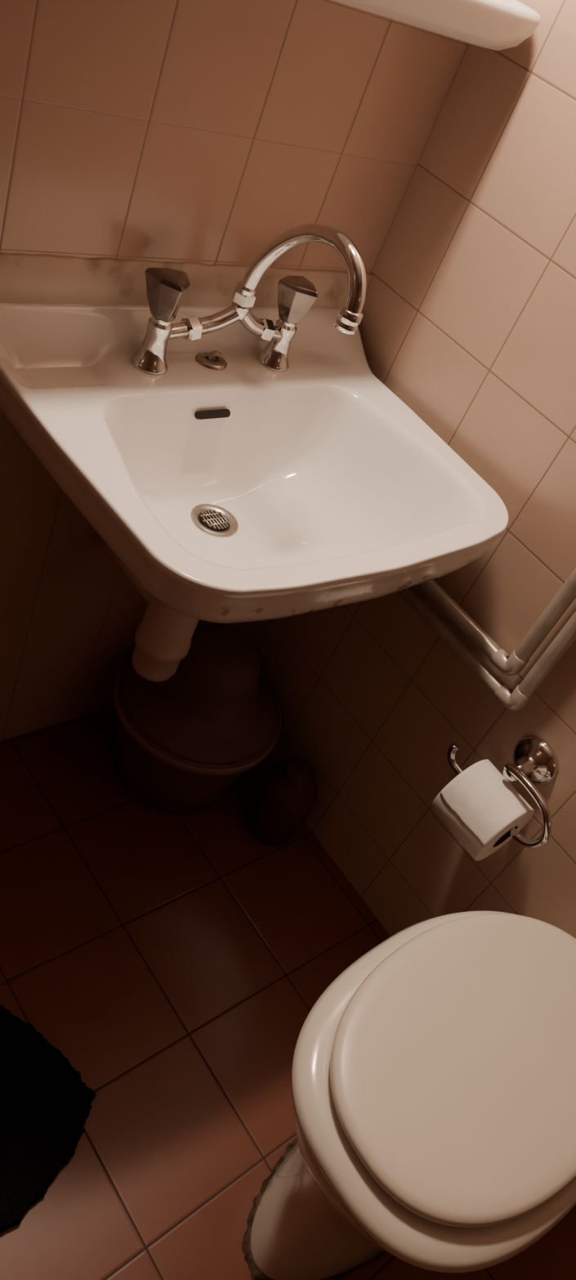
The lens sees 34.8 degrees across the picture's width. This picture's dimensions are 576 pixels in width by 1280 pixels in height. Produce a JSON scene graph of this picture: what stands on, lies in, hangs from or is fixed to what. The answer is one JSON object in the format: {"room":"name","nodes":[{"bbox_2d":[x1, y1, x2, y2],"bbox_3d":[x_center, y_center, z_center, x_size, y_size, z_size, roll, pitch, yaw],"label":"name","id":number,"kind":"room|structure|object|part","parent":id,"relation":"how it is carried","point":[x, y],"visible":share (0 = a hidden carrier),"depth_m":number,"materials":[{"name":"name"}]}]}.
{"room":"bathroom","nodes":[
{"label":"bathroom","id":0,"kind":"room"},
{"bbox_2d":[0,0,468,740],"bbox_3d":[-0.481,-0.564,0.610,2.010,2.350,0.100,-16,56,-40],"label":"wall","id":1,"kind":"structure","parent":0,"point":[202,131],"depth_m":1.06,"materials":[{"name":"tile"}]},
{"bbox_2d":[0,253,371,308],"bbox_3d":[-0.172,-0.422,1.122,0.759,0.085,0.010,-16,56,-40],"label":"trim","id":2,"kind":"structure","parent":1,"relation":"attached to","point":[24,278],"depth_m":1.09,"materials":[{"name":"beige tile"}]},
{"bbox_2d":[0,222,508,681],"bbox_3d":[-0.041,-0.168,1.179,0.566,0.665,0.458,-16,56,-40],"label":"sink","id":3,"kind":"object","parent":1,"relation":"attached to","point":[241,461],"visible":1,"depth_m":1.17,"materials":[{"name":"white ceramic"}]},
{"bbox_2d":[130,222,366,375],"bbox_3d":[-0.013,-0.388,1.092,0.248,0.232,0.204,-16,56,-40],"label":"faucet","id":4,"kind":"object","parent":3,"relation":"on","point":[231,340],"depth_m":1.13,"materials":[{"name":"silver metal"}]},
{"bbox_2d":[0,302,508,623],"bbox_3d":[-0.028,-0.194,1.155,0.566,0.233,0.457,-16,56,-40],"label":"basin","id":5,"kind":"object","parent":3,"relation":"in","point":[239,471],"depth_m":1.17,"materials":[{"name":"white ceramic"}]},
{"bbox_2d":[330,0,540,50],"bbox_3d":[0.048,-0.665,0.905,0.593,0.050,0.114,-16,56,-40],"label":"wall shelf","id":6,"kind":"object","parent":1,"relation":"attached to","point":[493,24],"visible":1,"depth_m":0.98,"materials":[{"name":"ceramic"}]},
{"bbox_2d":[0,706,575,1279],"bbox_3d":[-0.345,0.948,0.969,2.010,0.100,2.033,-16,56,-40],"label":"floor","id":7,"kind":"structure","parent":0,"point":[178,963],"depth_m":1.41,"materials":[{"name":"tile"}]},
{"bbox_2d":[0,1004,95,1234],"bbox_3d":[-0.608,0.641,1.060,0.780,0.025,0.526,-16,56,-40],"label":"bath mat","id":8,"kind":"object","parent":7,"relation":"on","point":[45,1103],"visible":1,"depth_m":1.22,"materials":[{"name":"black fabric"}]},
{"bbox_2d":[113,622,280,814],"bbox_3d":[-0.160,0.121,1.622,0.301,0.335,0.301,-16,56,-40],"label":"trash can","id":9,"kind":"object","parent":7,"relation":"on","point":[183,740],"visible":0.84,"depth_m":1.53,"materials":[{"name":"brown plastic"}]},
{"bbox_3d":[-0.128,0.057,1.563,0.280,0.148,0.280,-16,56,-40],"label":"lid","id":10,"kind":"part","parent":9,"relation":"part of","materials":[{"name":"brown plastic"}]},
{"bbox_2d":[244,758,316,844],"bbox_3d":[-0.006,0.284,1.659,0.108,0.170,0.108,-16,56,-40],"label":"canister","id":11,"kind":"object","parent":7,"relation":"on","point":[285,796],"visible":1,"depth_m":1.62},
{"bbox_2d":[241,911,575,1279],"bbox_3d":[0.187,0.597,1.197,0.569,0.462,0.330,-16,56,-40],"label":"toilet","id":12,"kind":"object","parent":7,"relation":"on","point":[433,1079],"visible":1,"depth_m":0.98,"materials":[{"name":"beige ceramic"}]},
{"bbox_3d":[0.182,0.616,1.220,0.555,0.402,0.314,-16,56,-40],"label":"bowl","id":13,"kind":"part","parent":12,"relation":"part of","materials":[{"name":"beige ceramic"}]},
{"bbox_3d":[0.232,0.454,1.030,0.435,0.022,0.289,-16,56,-40],"label":"lid","id":14,"kind":"part","parent":12,"relation":"part of","materials":[{"name":"beige plastic"}]},
{"bbox_2d":[222,0,575,938],"bbox_3d":[0.812,-0.070,0.775,0.100,2.350,1.933,-16,56,-40],"label":"wall","id":15,"kind":"structure","parent":0,"point":[468,309],"depth_m":1.29,"materials":[{"name":"tile"}]},
{"bbox_2d":[396,586,575,710],"bbox_3d":[0.420,-0.626,0.927,0.025,1.547,0.578,-16,56,-40],"label":"pipe","id":16,"kind":"object","parent":15,"relation":"attached to","point":[517,699],"visible":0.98,"depth_m":1.30,"materials":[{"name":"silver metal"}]},
{"bbox_2d":[417,568,575,675],"bbox_3d":[0.417,-0.650,0.923,0.025,1.510,0.544,-16,56,-40],"label":"pipe","id":17,"kind":"object","parent":15,"relation":"attached to","point":[512,664],"visible":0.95,"depth_m":1.27,"materials":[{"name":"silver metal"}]},
{"bbox_2d":[446,736,558,848],"bbox_3d":[0.322,0.193,1.292,0.081,0.100,0.188,-16,56,-40],"label":"toilet paper holder","id":18,"kind":"object","parent":15,"relation":"attached to","point":[535,762],"visible":0.91,"depth_m":1.28,"materials":[{"name":"silver metal"}]},
{"bbox_2d":[431,759,533,860],"bbox_3d":[0.276,0.242,1.308,0.109,0.108,0.098,-16,56,-40],"label":"toilet paper roll","id":19,"kind":"object","parent":18,"relation":"hanging from","point":[479,806],"visible":0.99,"depth_m":1.27,"materials":[{"name":"paper"}]},
{"bbox_3d":[0.329,0.179,1.290,0.069,0.072,0.072,-16,56,-40],"label":"wall plate","id":20,"kind":"part","parent":18,"relation":"part of","materials":[{"name":"silver metal"}]}
]}

